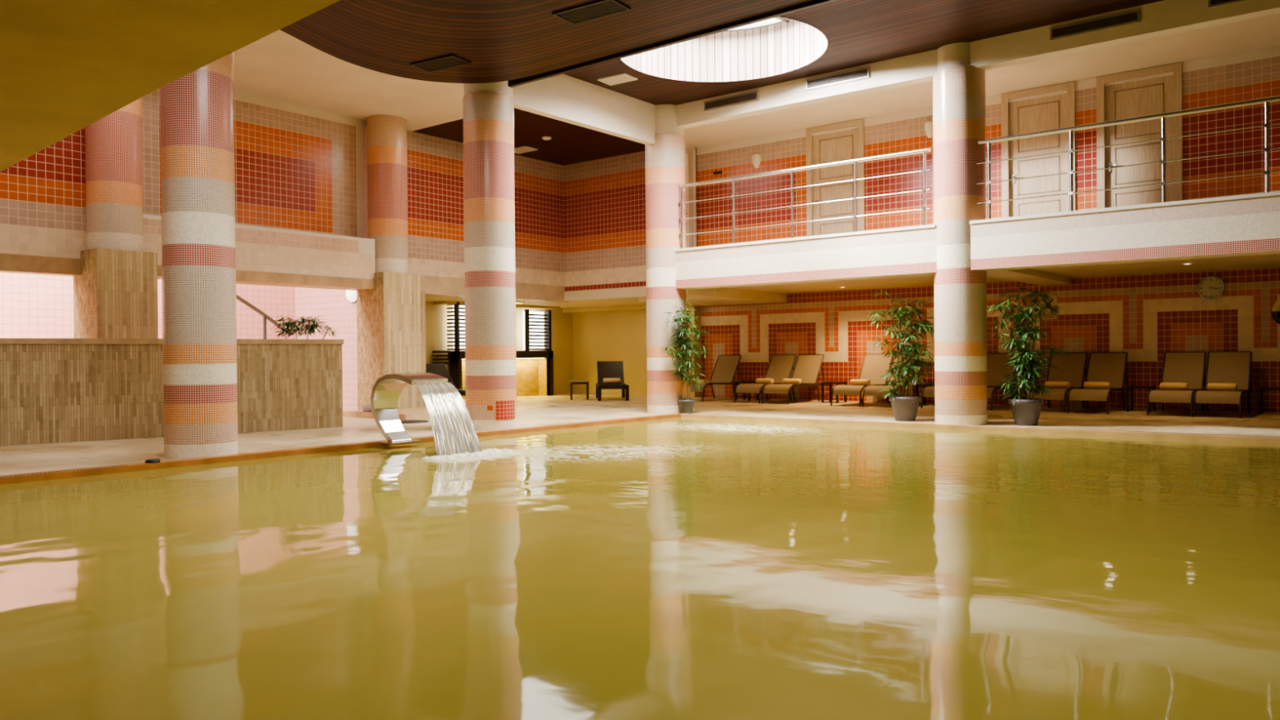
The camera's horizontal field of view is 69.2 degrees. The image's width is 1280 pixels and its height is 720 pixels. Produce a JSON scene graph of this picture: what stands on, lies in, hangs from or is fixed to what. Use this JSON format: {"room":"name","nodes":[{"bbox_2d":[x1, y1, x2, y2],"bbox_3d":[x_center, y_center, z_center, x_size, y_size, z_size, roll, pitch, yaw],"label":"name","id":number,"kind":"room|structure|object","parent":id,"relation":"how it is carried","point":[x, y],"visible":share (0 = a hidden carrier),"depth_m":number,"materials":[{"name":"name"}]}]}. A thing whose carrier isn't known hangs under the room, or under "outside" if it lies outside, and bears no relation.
{"room":"spa","nodes":[
{"label":"spa","id":0,"kind":"room"},
{"bbox_2d":[0,127,86,258],"bbox_3d":[-9.835,-3.064,12.073,0.001,3.145,5.750,0,0,38],"label":"wall","id":1,"kind":"structure","parent":0,"point":[42,195],"depth_m":13.55,"materials":[{"name":"tile"}]},
{"bbox_2d":[0,253,80,276],"bbox_3d":[-10.102,-1.366,11.954,0.320,0.245,5.200,0,0,38],"label":"trim","id":2,"kind":"structure","parent":1,"relation":"attached to","point":[9,263],"depth_m":13.47,"materials":[{"name":"brown stone"}]},
{"bbox_2d":[73,97,158,338],"bbox_3d":[-8.001,-1.779,14.138,0.860,5.720,0.860,0,0,38],"label":"column","id":3,"kind":"structure","parent":0,"point":[115,291],"depth_m":13.83,"materials":[{"name":"tile"}]},
{"bbox_2d":[0,272,295,338],"bbox_3d":[-11.350,-1.695,14.663,0.001,5.600,12.900,0,0,38],"label":"wall","id":4,"kind":"structure","parent":0,"point":[32,305],"depth_m":16.19,"materials":[{"name":"pink tile"}]},
{"bbox_2d":[0,0,339,172],"bbox_3d":[-5.055,-1.553,3.289,24.000,0.710,6.900,0,0,38],"label":"ceiling","id":5,"kind":"structure","parent":0,"point":[66,66],"depth_m":3.65,"materials":[{"name":"paint"}]},
{"bbox_2d":[0,343,342,445],"bbox_3d":[-8.273,0.446,11.985,8.834,1.300,0.420,-1,0,-38],"label":"wall","id":6,"kind":"structure","parent":0,"point":[50,393],"depth_m":12.68,"materials":[{"name":"wood"}]},
{"bbox_2d":[0,337,343,344],"bbox_3d":[-8.271,-0.241,11.987,8.854,0.075,0.460,-1,0,-38],"label":"trim","id":7,"kind":"structure","parent":6,"relation":"on","point":[2,340],"depth_m":12.73,"materials":[{"name":"stone"}]},
{"bbox_2d":[271,314,339,339],"bbox_3d":[-5.202,-0.508,14.413,1.123,0.386,0.570,-1,0,-39],"label":"plant","id":8,"kind":"object","parent":7,"relation":"on","point":[290,325],"visible":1,"depth_m":14.34,"materials":[{"name":"plant"}]},
{"bbox_2d":[160,52,237,458],"bbox_3d":[-5.008,-1.782,10.525,0.760,5.720,0.760,0,0,38],"label":"tiled column","id":9,"kind":"structure","parent":0,"point":[197,160],"depth_m":10.21,"materials":[{"name":"tile"}]},
{"bbox_2d":[142,217,359,253],"bbox_3d":[-6.528,-2.103,15.830,0.001,0.237,4.029,0,0,38],"label":"tiles","id":10,"kind":"structure","parent":0,"point":[153,226],"depth_m":16.23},
{"bbox_2d":[142,213,375,279],"bbox_3d":[-6.647,-1.892,16.126,0.550,0.780,4.440,0,0,38],"label":"wall ledge","id":11,"kind":"object","parent":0,"point":[366,246],"visible":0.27,"depth_m":16.79,"materials":[{"name":"white paint"}]},
{"bbox_2d":[142,232,375,279],"bbox_3d":[-6.415,-1.749,15.971,0.001,0.474,4.385,0,0,38],"label":"beam","id":12,"kind":"structure","parent":0,"point":[256,257],"depth_m":16.38,"materials":[{"name":"paint"}]},
{"bbox_2d":[234,91,366,238],"bbox_3d":[-6.713,-3.077,16.265,0.320,3.270,5.400,0,0,38],"label":"wall","id":13,"kind":"structure","parent":0,"point":[360,124],"depth_m":18.01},
{"bbox_2d":[142,88,356,237],"bbox_3d":[-6.850,-3.312,16.320,0.001,2.420,4.320,0,0,38],"label":"wall panel","id":14,"kind":"object","parent":13,"relation":"attached to","point":[294,171],"visible":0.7,"depth_m":16.82,"materials":[{"name":"tile"}]},
{"bbox_2d":[157,265,375,290],"bbox_3d":[-6.632,-1.415,16.119,0.580,0.175,4.440,0,0,38],"label":"trim","id":15,"kind":"structure","parent":13,"relation":"attached to","point":[249,277],"depth_m":16.51,"materials":[{"name":"brown stone"}]},
{"bbox_2d":[294,125,367,410],"bbox_3d":[-6.205,-1.762,18.815,2.900,5.600,0.001,0,0,38],"label":"wall","id":16,"kind":"structure","parent":0,"point":[333,304],"depth_m":18.66,"materials":[{"name":"pink tile"}]},
{"bbox_2d":[345,289,356,302],"bbox_3d":[-5.698,-1.323,18.309,0.400,0.400,0.130,0,0,38],"label":"lamp","id":17,"kind":"object","parent":16,"relation":"attached to","point":[351,295],"visible":0.59,"depth_m":18.24,"materials":[{"name":"white"}]},
{"bbox_2d":[356,114,421,409],"bbox_3d":[-4.914,-1.828,18.109,0.860,5.720,0.860,0,0,38],"label":"column","id":18,"kind":"structure","parent":0,"point":[388,314],"depth_m":17.79,"materials":[{"name":"tile"}]},
{"bbox_2d":[233,29,545,161],"bbox_3d":[-6.308,-4.709,15.158,7.900,0.100,24.000,0,0,38],"label":"ceiling","id":19,"kind":"structure","parent":0,"point":[277,66],"depth_m":15.84,"materials":[{"name":"white paint"}]},
{"bbox_2d":[512,74,655,145],"bbox_3d":[-0.955,-4.347,15.766,0.170,0.720,4.400,0,0,38],"label":"beam","id":20,"kind":"structure","parent":19,"relation":"attached to","point":[565,98],"depth_m":15.76,"materials":[{"name":"white paint"}]},
{"bbox_2d":[420,290,426,406],"bbox_3d":[-4.806,-0.200,19.052,0.290,2.450,0.780,0,0,38],"label":"wall","id":21,"kind":"structure","parent":0,"point":[423,340],"depth_m":19.22,"materials":[{"name":"stone"}]},
{"bbox_2d":[407,130,564,286],"bbox_3d":[-3.485,-3.283,20.544,0.001,3.017,5.280,0,0,38],"label":"wall","id":22,"kind":"structure","parent":0,"point":[435,165],"depth_m":19.97,"materials":[{"name":"tile"}]},
{"bbox_2d":[420,275,568,302],"bbox_3d":[-3.455,-1.586,20.784,0.260,0.380,5.200,0,0,38],"label":"trim","id":23,"kind":"structure","parent":22,"relation":"attached to","point":[431,285],"depth_m":21.32,"materials":[{"name":"beige stone"}]},
{"bbox_2d":[462,80,516,430],"bbox_3d":[-2.272,-1.825,14.034,0.766,5.720,0.760,0,0,38],"label":"tiled column","id":24,"kind":"structure","parent":0,"point":[488,109],"depth_m":13.71,"materials":[{"name":"tile"}]},
{"bbox_2d":[413,107,644,165],"bbox_3d":[-1.320,-4.725,19.274,5.000,0.001,4.550,0,0,38],"label":"ceiling","id":25,"kind":"structure","parent":0,"point":[569,144],"depth_m":19.87,"materials":[{"name":"brown wood"}]},
{"bbox_2d":[514,146,537,154],"bbox_3d":[-2.653,-4.711,20.811,0.600,0.025,0.400,0,0,38],"label":"ceiling vent","id":26,"kind":"object","parent":25,"relation":"in","point":[522,149],"visible":0.72,"depth_m":20.76,"materials":[{"name":"metal"}]},
{"bbox_2d":[425,294,646,307],"bbox_3d":[-1.842,-1.476,21.063,6.940,0.070,8.540,0,0,38],"label":"ceiling","id":27,"kind":"structure","parent":0,"point":[622,301],"depth_m":23.40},
{"bbox_2d":[280,0,815,83],"bbox_3d":[-0.266,-4.330,3.680,16.966,0.620,13.520,0,0,38],"label":"ceiling","id":28,"kind":"structure","parent":0,"point":[502,40],"depth_m":11.41,"materials":[{"name":"brown wood"}]},
{"bbox_2d":[409,53,471,72],"bbox_3d":[-2.716,-4.041,12.636,0.760,0.025,0.380,0,0,30],"label":"ceiling vent","id":29,"kind":"object","parent":28,"relation":"attached to","point":[451,60],"visible":1,"depth_m":12.62,"materials":[{"name":"black metal"}]},
{"bbox_2d":[551,0,631,24],"bbox_3d":[-0.564,-4.048,10.762,0.840,0.025,0.400,0,0,33],"label":"ceiling vent","id":30,"kind":"object","parent":28,"relation":"attached to","point":[599,8],"visible":1,"depth_m":10.75,"materials":[{"name":"black metal"}]},
{"bbox_2d":[507,0,839,87],"bbox_3d":[4.345,-4.103,8.712,16.000,0.110,0.070,0,0,38],"label":"trim","id":31,"kind":"structure","parent":28,"relation":"attached to","point":[511,83],"depth_m":11.81,"materials":[{"name":"black wood"}]},
{"bbox_2d":[425,301,701,397],"bbox_3d":[-2.814,-0.308,21.836,4.450,2.600,8.520,0,0,38],"label":"wall","id":32,"kind":"structure","parent":0,"point":[582,337],"depth_m":25.46,"materials":[{"name":"paint"}]},
{"bbox_2d":[342,405,429,420],"bbox_3d":[-4.080,0.979,17.419,1.850,0.100,2.200,0,0,38],"label":"trim","id":33,"kind":"structure","parent":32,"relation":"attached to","point":[415,413],"depth_m":16.70,"materials":[{"name":"stone"}]},
{"bbox_2d":[553,390,647,395],"bbox_3d":[-2.935,0.942,21.999,4.050,0.100,8.400,0,0,38],"label":"baseboard","id":34,"kind":"structure","parent":32,"relation":"attached to","point":[561,392],"depth_m":25.86,"materials":[{"name":"beige stone"}]},
{"bbox_2d":[564,151,697,291],"bbox_3d":[-0.305,-3.250,21.391,3.950,3.146,0.001,0,0,38],"label":"wall","id":35,"kind":"structure","parent":0,"point":[605,198],"depth_m":21.79,"materials":[{"name":"tile"}]},
{"bbox_2d":[564,286,724,301],"bbox_3d":[-0.019,-1.562,21.301,4.500,0.228,0.220,0,0,38],"label":"trim","id":36,"kind":"structure","parent":35,"relation":"attached to","point":[636,291],"depth_m":21.76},
{"bbox_2d":[0,393,1279,475],"bbox_3d":[0.125,1.188,10.128,24.400,0.300,24.000,0,0,38],"label":"floor","id":37,"kind":"structure","parent":0,"point":[531,411],"depth_m":14.70,"materials":[{"name":"beige tile"}]},
{"bbox_2d":[0,413,685,484],"bbox_3d":[-4.780,1.103,10.100,0.190,0.072,17.860,0,0,38],"label":"trim","id":38,"kind":"structure","parent":37,"relation":"on","point":[312,450],"depth_m":10.67,"materials":[{"name":"ceramic"}]},
{"bbox_2d":[0,464,127,477],"bbox_3d":[-6.081,1.085,8.444,0.090,0.006,2.650,0,0,38],"label":"grate","id":39,"kind":"object","parent":38,"relation":"on","point":[37,473],"visible":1,"depth_m":9.01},
{"bbox_2d":[370,373,448,444],"bbox_3d":[-2.941,0.614,11.660,0.963,0.898,0.550,0,0,38],"label":"spout","id":40,"kind":"object","parent":37,"relation":"on","point":[386,391],"visible":0.99,"depth_m":11.77,"materials":[{"name":"silver metal"}]},
{"bbox_2d":[426,363,465,395],"bbox_3d":[-4.011,0.546,19.809,1.890,0.936,0.740,0,0,38],"label":"lounger","id":41,"kind":"object","parent":37,"relation":"on","point":[440,369],"visible":0.16,"depth_m":20.21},
{"bbox_2d":[446,302,553,399],"bbox_3d":[-3.554,-0.225,24.032,0.360,2.420,3.380,0,0,38],"label":"window","id":42,"kind":"structure","parent":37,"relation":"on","point":[534,369],"depth_m":24.82,"materials":[{"name":"black wood"}]},
{"bbox_2d":[432,351,450,364],"bbox_3d":[-4.829,-0.060,22.569,0.120,0.330,0.460,0,0,38],"label":"louvres","id":43,"kind":"object","parent":42,"relation":"attached to","point":[433,352],"visible":0.94,"depth_m":22.50,"materials":[{"name":"black wood"}]},
{"bbox_2d":[570,380,588,399],"bbox_3d":[-1.495,0.740,22.922,0.450,0.470,0.400,0,0,-5],"label":"side table","id":44,"kind":"object","parent":37,"relation":"on","point":[572,382],"visible":1,"depth_m":22.73,"materials":[{"name":"black wood"}]},
{"bbox_2d":[595,360,629,400],"bbox_3d":[-0.708,0.500,23.033,0.740,0.936,1.890,0,0,-5],"label":"lounger","id":45,"kind":"object","parent":37,"relation":"on","point":[606,369],"visible":0.98,"depth_m":23.42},
{"bbox_2d":[657,298,712,413],"bbox_3d":[0.830,-0.069,17.004,1.109,2.121,0.649,-1,0,-38],"label":"bamboo","id":46,"kind":"object","parent":37,"relation":"on","point":[686,405],"visible":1,"depth_m":17.03,"materials":[{"name":"plant"}]},
{"bbox_2d":[677,399,695,413],"bbox_3d":[0.862,0.860,17.173,0.320,0.260,0.320,0,0,38],"label":"pot","id":47,"kind":"object","parent":46,"relation":"on","point":[686,406],"depth_m":17.07,"materials":[{"name":"ceramic"}]},
{"bbox_2d":[688,355,746,401],"bbox_3d":[1.766,0.419,22.256,0.674,1.076,1.911,0,0,38],"label":"sun lounger","id":48,"kind":"object","parent":37,"relation":"on","point":[726,366],"visible":0.78,"depth_m":22.60,"materials":[{"name":"beige fabric"}]},
{"bbox_2d":[733,380,758,400],"bbox_3d":[2.525,0.720,21.940,0.420,0.455,0.440,0,0,38],"label":"side table","id":49,"kind":"object","parent":37,"relation":"on","point":[737,381],"visible":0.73,"depth_m":21.88,"materials":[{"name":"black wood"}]},
{"bbox_2d":[733,354,796,403],"bbox_3d":[2.952,0.415,21.316,0.674,1.076,1.911,0,0,39],"label":"sun lounger","id":50,"kind":"object","parent":37,"relation":"on","point":[780,366],"visible":0.8,"depth_m":21.62,"materials":[{"name":"beige fabric"}]},
{"bbox_2d":[761,354,829,404],"bbox_3d":[3.513,0.413,20.870,0.674,1.076,1.911,0,0,38],"label":"sun lounger","id":51,"kind":"object","parent":37,"relation":"on","point":[807,366],"visible":0.97,"depth_m":21.16,"materials":[{"name":"beige fabric"}]},
{"bbox_2d":[820,381,847,403],"bbox_3d":[4.296,0.714,20.536,0.420,0.455,0.440,0,0,38],"label":"side table","id":52,"kind":"object","parent":37,"relation":"on","point":[830,383],"visible":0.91,"depth_m":20.48,"materials":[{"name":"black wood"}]},
{"bbox_2d":[831,353,892,406],"bbox_3d":[4.815,0.409,19.838,0.674,1.076,1.911,0,0,39],"label":"sun lounger","id":53,"kind":"object","parent":37,"relation":"on","point":[873,366],"visible":0.71,"depth_m":20.15,"materials":[{"name":"beige fabric"}]},
{"bbox_2d":[849,378,870,385],"bbox_3d":[4.699,0.476,19.790,0.420,0.134,0.167,0,0,38],"label":"rolled towel","id":54,"kind":"object","parent":53,"relation":"on","point":[853,382],"visible":0.97,"depth_m":19.73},
{"bbox_2d":[862,353,928,406],"bbox_3d":[5.361,0.407,19.404,0.674,1.076,1.911,0,0,38],"label":"sun lounger","id":55,"kind":"object","parent":37,"relation":"on","point":[869,390],"visible":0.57,"depth_m":18.93,"materials":[{"name":"beige fabric"}]},
{"bbox_2d":[865,289,934,421],"bbox_3d":[4.241,-0.074,14.912,1.162,2.100,0.968,0,0,38],"label":"potted plant","id":56,"kind":"object","parent":37,"relation":"on","point":[904,408],"visible":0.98,"depth_m":14.82,"materials":[{"name":"green plant"}]},
{"bbox_2d":[888,395,921,421],"bbox_3d":[4.261,0.781,14.909,0.500,0.390,0.500,0,0,38],"label":"pot","id":57,"kind":"object","parent":56,"relation":"on","point":[904,408],"depth_m":14.74,"materials":[{"name":"ceramic"}]},
{"bbox_2d":[920,386,934,408],"bbox_3d":[6.325,0.403,18.640,0.674,1.076,1.911,0,0,38],"label":"sun lounger","id":58,"kind":"object","parent":37,"relation":"on","point":[927,391],"visible":0.24,"depth_m":18.10,"materials":[{"name":"beige fabric"}]},
{"bbox_2d":[680,413,1279,443],"bbox_3d":[7.012,0.995,11.995,15.930,0.072,0.110,0,0,38],"label":"trim","id":59,"kind":"structure","parent":37,"relation":"on","point":[1061,431],"depth_m":13.29,"materials":[{"name":"tile"}]},
{"bbox_2d":[986,352,1021,410],"bbox_3d":[6.874,0.402,18.204,0.674,1.076,1.911,0,0,38],"label":"sun lounger","id":60,"kind":"object","parent":37,"relation":"on","point":[996,366],"visible":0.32,"depth_m":18.57,"materials":[{"name":"beige fabric"}]},
{"bbox_2d":[985,285,1069,426],"bbox_3d":[5.728,-0.063,13.782,1.008,2.067,1.037,0,0,41],"label":"potted plant","id":61,"kind":"object","parent":37,"relation":"on","point":[1025,411],"visible":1,"depth_m":13.73,"materials":[{"name":"green plant"}]},
{"bbox_2d":[1008,398,1044,426],"bbox_3d":[5.748,0.775,13.806,0.490,0.390,0.490,0,0,38],"label":"pot","id":62,"kind":"object","parent":61,"relation":"on","point":[1025,411],"depth_m":13.65,"materials":[{"name":"plastic"}]},
{"bbox_2d":[1026,352,1087,413],"bbox_3d":[7.871,0.398,17.413,0.674,1.076,1.911,0,0,39],"label":"sun lounger","id":63,"kind":"object","parent":37,"relation":"on","point":[1075,363],"visible":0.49,"depth_m":17.75,"materials":[{"name":"beige fabric"}]},
{"bbox_2d":[1044,381,1070,388],"bbox_3d":[7.796,0.465,17.332,0.420,0.134,0.167,0,0,44],"label":"rolled towel","id":64,"kind":"object","parent":63,"relation":"on","point":[1051,384],"visible":0.96,"depth_m":17.27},
{"bbox_2d":[1066,351,1130,413],"bbox_3d":[8.416,0.396,16.980,0.674,1.076,1.911,0,0,38],"label":"sun lounger","id":65,"kind":"object","parent":37,"relation":"on","point":[1102,366],"visible":0.95,"depth_m":17.29,"materials":[{"name":"beige fabric"}]},
{"bbox_2d":[1084,382,1110,389],"bbox_3d":[8.329,0.463,16.910,0.420,0.134,0.167,0,0,37],"label":"rolled towel","id":66,"kind":"object","parent":65,"relation":"on","point":[1100,385],"visible":0.99,"depth_m":16.85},
{"bbox_2d":[1124,385,1155,412],"bbox_3d":[9.051,0.698,16.763,0.420,0.455,0.440,0,0,38],"label":"side table","id":67,"kind":"object","parent":37,"relation":"on","point":[1131,387],"visible":0.92,"depth_m":16.71,"materials":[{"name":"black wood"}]},
{"bbox_2d":[1027,426,1279,437],"bbox_3d":[8.655,0.956,10.825,7.900,0.016,0.100,0,0,38],"label":"grate","id":68,"kind":"object","parent":37,"relation":"on","point":[1028,427],"visible":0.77,"depth_m":12.25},
{"bbox_2d":[1146,351,1206,417],"bbox_3d":[9.404,0.393,16.197,0.674,1.076,1.911,0,0,38],"label":"sun lounger","id":69,"kind":"object","parent":37,"relation":"on","point":[1188,367],"visible":0.77,"depth_m":16.50,"materials":[{"name":"beige fabric"}]},
{"bbox_2d":[1159,382,1187,390],"bbox_3d":[9.291,0.460,16.146,0.420,0.134,0.167,0,0,40],"label":"rolled towel","id":70,"kind":"object","parent":69,"relation":"on","point":[1163,386],"visible":0.99,"depth_m":16.09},
{"bbox_2d":[1193,351,1253,417],"bbox_3d":[9.939,0.391,15.772,0.674,1.076,1.911,0,0,39],"label":"sun lounger","id":71,"kind":"object","parent":37,"relation":"on","point":[1222,366],"visible":0.99,"depth_m":16.08,"materials":[{"name":"beige fabric"}]},
{"bbox_2d":[1207,382,1237,391],"bbox_3d":[9.855,0.458,15.699,0.420,0.134,0.167,0,0,39],"label":"rolled towel","id":72,"kind":"object","parent":71,"relation":"on","point":[1211,386],"visible":0.99,"depth_m":15.65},
{"bbox_2d":[1257,386,1279,415],"bbox_3d":[10.633,0.692,15.572,0.420,0.455,0.440,0,0,38],"label":"side table","id":73,"kind":"object","parent":37,"relation":"on","point":[1260,389],"visible":1,"depth_m":15.52,"materials":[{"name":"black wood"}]},
{"bbox_2d":[0,417,1279,719],"bbox_3d":[1.482,1.108,5.049,15.920,0.001,17.690,0,0,38],"label":"pool water","id":74,"kind":"object","parent":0,"point":[678,568],"visible":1,"depth_m":4.75,"materials":[{"name":"liquid"}]},
{"bbox_2d":[414,382,481,456],"bbox_3d":[-2.326,0.708,10.997,0.793,0.872,0.805,0,0,38],"label":"waterfall","id":75,"kind":"object","parent":74,"relation":"on","point":[454,432],"visible":0.96,"depth_m":10.94},
{"bbox_2d":[422,448,513,460],"bbox_3d":[-1.982,1.087,10.777,0.561,0.034,1.209,0,0,38],"label":"foam","id":76,"kind":"object","parent":74,"relation":"on","point":[488,451],"visible":0.9,"depth_m":10.62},
{"bbox_2d":[644,104,687,413],"bbox_3d":[0.492,-1.869,17.522,0.760,5.720,0.760,0,0,38],"label":"tiled column","id":77,"kind":"structure","parent":0,"point":[664,159],"depth_m":17.18,"materials":[{"name":"tile"}]},
{"bbox_2d":[684,144,696,248],"bbox_3d":[0.767,-3.400,19.742,0.180,2.690,1.550,0,0,38],"label":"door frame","id":78,"kind":"structure","parent":0,"point":[686,146],"depth_m":20.09,"materials":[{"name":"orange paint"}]},
{"bbox_2d":[684,146,693,247],"bbox_3d":[0.730,-3.299,19.619,0.155,2.490,1.150,0,0,38],"label":"door","id":79,"kind":"structure","parent":78,"relation":"in","point":[690,151],"depth_m":19.96,"materials":[{"name":"brown wood"}]},
{"bbox_2d":[638,287,787,306],"bbox_3d":[1.327,-1.504,21.332,2.370,0.290,4.100,0,0,38],"label":"beam","id":80,"kind":"structure","parent":0,"point":[706,296],"depth_m":21.06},
{"bbox_2d":[621,16,827,81],"bbox_3d":[1.244,-5.125,14.140,3.160,0.840,3.160,0,0,38],"label":"skylight","id":81,"kind":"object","parent":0,"point":[782,47],"depth_m":15.54,"materials":[{"name":"glass"}]},
{"bbox_2d":[728,16,789,30],"bbox_3d":[1.240,-5.545,14.137,3.200,0.061,3.200,0,0,38],"label":"window","id":82,"kind":"structure","parent":81,"relation":"attached to","point":[778,19],"depth_m":15.39,"materials":[{"name":"white"}]},
{"bbox_2d":[563,0,1164,105],"bbox_3d":[5.412,-4.727,10.423,16.450,0.001,4.750,0,0,38],"label":"ceiling","id":83,"kind":"structure","parent":0,"point":[857,33],"depth_m":13.28,"materials":[{"name":"brown wood"}]},
{"bbox_2d":[597,72,637,85],"bbox_3d":[-0.378,-4.698,15.521,0.560,0.025,0.380,0,0,34],"label":"ceiling vent","id":84,"kind":"object","parent":83,"relation":"in","point":[623,77],"visible":1,"depth_m":15.51,"materials":[{"name":"white paint"}]},
{"bbox_2d":[676,0,1279,128],"bbox_3d":[6.948,-4.557,12.398,16.500,0.390,0.250,0,0,38],"label":"ceiling beam","id":85,"kind":"structure","parent":83,"relation":"attached to","point":[1166,17],"depth_m":13.55,"materials":[{"name":"white paint"}]},
{"bbox_2d":[703,89,758,111],"bbox_3d":[1.610,-4.597,16.457,1.130,0.170,0.025,0,0,38],"label":"grille","id":86,"kind":"object","parent":85,"relation":"attached to","point":[750,96],"visible":1,"depth_m":16.45,"materials":[{"name":"metal"}]},
{"bbox_2d":[805,66,869,90],"bbox_3d":[3.223,-4.603,15.177,1.130,0.170,0.025,0,0,38],"label":"grille","id":87,"kind":"object","parent":85,"relation":"attached to","point":[863,73],"visible":1,"depth_m":15.16,"materials":[{"name":"metal"}]},
{"bbox_2d":[1049,8,1139,39],"bbox_3d":[6.251,-4.613,12.775,1.130,0.170,0.025,0,0,38],"label":"grille","id":88,"kind":"object","parent":85,"relation":"attached to","point":[1129,17],"visible":1,"depth_m":12.76,"materials":[{"name":"metal"}]},
{"bbox_2d":[1208,0,1245,8],"bbox_3d":[7.755,-4.618,11.581,1.130,0.170,0.025,0,0,38],"label":"grille","id":89,"kind":"object","parent":85,"relation":"attached to","point":[1211,3],"visible":1,"depth_m":11.85,"materials":[{"name":"metal"}]},
{"bbox_2d":[933,42,987,425],"bbox_3d":[4.891,-1.885,14.185,0.760,5.720,0.760,0,0,38],"label":"tiled column","id":90,"kind":"structure","parent":0,"point":[960,292],"depth_m":13.86,"materials":[{"name":"tile"}]},
{"bbox_2d":[680,225,1279,289],"bbox_3d":[7.243,-1.716,13.763,17.750,0.712,2.800,0,0,38],"label":"floor","id":91,"kind":"structure","parent":0,"point":[1271,251],"depth_m":13.46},
{"bbox_2d":[675,226,937,288],"bbox_3d":[2.545,-1.674,15.685,5.100,0.682,0.001,0,0,38],"label":"balcony edge","id":92,"kind":"structure","parent":91,"relation":"attached to","point":[910,251],"depth_m":15.43,"materials":[{"name":"paint"}]},
{"bbox_2d":[674,191,1279,251],"bbox_3d":[6.969,-2.054,12.269,16.320,0.045,0.195,0,0,38],"label":"trim","id":93,"kind":"structure","parent":91,"relation":"on","point":[1270,193],"depth_m":13.30,"materials":[{"name":"white paint"}]},
{"bbox_2d":[677,147,930,248],"bbox_3d":[2.577,-2.658,15.762,4.820,1.200,0.074,0,0,38],"label":"balcony railing","id":94,"kind":"object","parent":93,"relation":"on","point":[924,151],"visible":1,"depth_m":15.53,"materials":[{"name":"metal"}]},
{"bbox_2d":[977,96,1279,218],"bbox_3d":[8.414,-2.678,11.131,8.640,1.200,0.074,0,0,38],"label":"balcony railing","id":95,"kind":"object","parent":93,"relation":"on","point":[1265,100],"visible":1,"depth_m":12.35,"materials":[{"name":"metal"}]},
{"bbox_2d":[970,195,1279,270],"bbox_3d":[9.118,-1.697,10.470,10.720,0.682,0.001,0,0,38],"label":"balcony edge","id":96,"kind":"structure","parent":91,"relation":"attached to","point":[1251,224],"depth_m":12.46,"materials":[{"name":"paint"}]},
{"bbox_2d":[684,13,1279,147],"bbox_3d":[7.371,-4.684,13.816,17.600,0.120,2.700,0,0,38],"label":"ceiling","id":97,"kind":"structure","parent":0,"point":[1262,32],"depth_m":15.04,"materials":[{"name":"paint"}]},
{"bbox_2d":[695,44,1279,155],"bbox_3d":[8.133,-4.566,14.777,17.600,0.180,0.150,0,0,38],"label":"wall","id":98,"kind":"structure","parent":0,"point":[1274,51],"depth_m":16.18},
{"bbox_2d":[696,55,1279,246],"bbox_3d":[8.082,-3.275,14.738,17.500,2.400,0.001,0,0,38],"label":"wall","id":99,"kind":"structure","parent":0,"point":[1256,79],"depth_m":16.93,"materials":[{"name":"tile"}]},
{"bbox_2d":[805,118,865,236],"bbox_3d":[3.842,-3.341,18.155,1.230,2.540,0.155,0,0,38],"label":"door","id":100,"kind":"structure","parent":99,"relation":"in","point":[848,144],"depth_m":18.18,"materials":[{"name":"brown wood"}]},
{"bbox_2d":[924,120,933,137],"bbox_3d":[5.262,-4.210,16.900,0.200,0.310,0.100,0,0,38],"label":"wall sconce","id":101,"kind":"object","parent":99,"relation":"attached to","point":[928,126],"visible":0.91,"depth_m":16.87,"materials":[{"name":"white glass"}]},
{"bbox_2d":[1000,81,1075,217],"bbox_3d":[6.795,-3.351,15.812,1.190,2.540,0.155,0,0,38],"label":"door","id":102,"kind":"structure","parent":99,"relation":"in","point":[1055,111],"depth_m":15.82,"materials":[{"name":"brown wood"}]},
{"bbox_2d":[1096,62,1182,208],"bbox_3d":[7.998,-3.355,14.858,1.220,2.540,0.155,0,0,38],"label":"door","id":103,"kind":"structure","parent":99,"relation":"in","point":[1161,95],"depth_m":14.87,"materials":[{"name":"brown wood"}]},
{"bbox_2d":[700,266,1279,412],"bbox_3d":[9.163,-0.398,17.746,19.600,2.633,0.001,0,0,38],"label":"wall","id":104,"kind":"structure","parent":0,"point":[1145,317],"depth_m":18.30,"materials":[{"name":"tile"}]},
{"bbox_2d":[1039,295,1057,319],"bbox_3d":[8.162,-1.048,18.530,0.340,0.480,0.060,0,0,38],"label":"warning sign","id":105,"kind":"object","parent":104,"relation":"attached to","point":[1053,301],"visible":0.67,"depth_m":18.50,"materials":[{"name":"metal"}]},
{"bbox_2d":[1197,275,1225,299],"bbox_3d":[10.328,-1.306,16.772,0.430,0.430,0.050,0,0,38],"label":"wall clock","id":106,"kind":"object","parent":104,"relation":"attached to","point":[1210,287],"visible":1,"depth_m":16.77,"materials":[{"name":"silver metal"}]},
{"bbox_2d":[1271,298,1279,324],"bbox_3d":[11.223,-0.838,16.016,0.538,0.538,0.110,0,0,38],"label":"lifebuoy","id":107,"kind":"object","parent":104,"relation":"attached to","point":[1275,312],"visible":1,"depth_m":16.09,"materials":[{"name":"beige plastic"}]},
{"bbox_2d":[725,253,1279,293],"bbox_3d":[8.553,-1.639,14.850,17.050,0.100,5.370,0,0,38],"label":"ceiling","id":108,"kind":"structure","parent":0,"point":[1266,260],"depth_m":16.84,"materials":[{"name":"paint"}]},
{"bbox_2d":[986,268,1071,285],"bbox_3d":[6.606,-1.543,16.378,0.600,0.140,5.300,0,0,38],"label":"beam","id":109,"kind":"structure","parent":0,"point":[1029,276],"depth_m":16.71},
{"bbox_3d":[-10.256,0.505,14.142,2.250,1.190,8.200,0,0,38],"label":"floor","id":110,"kind":"structure","parent":0,"visible":0},
{"bbox_2d":[235,293,286,338],"bbox_3d":[-7.527,-0.602,16.580,0.072,3.129,2.687,0,0,38],"label":"stair handrail","id":111,"kind":"object","parent":110,"relation":"on","point":[265,317],"visible":0.32,"depth_m":17.23,"materials":[{"name":"metal"}]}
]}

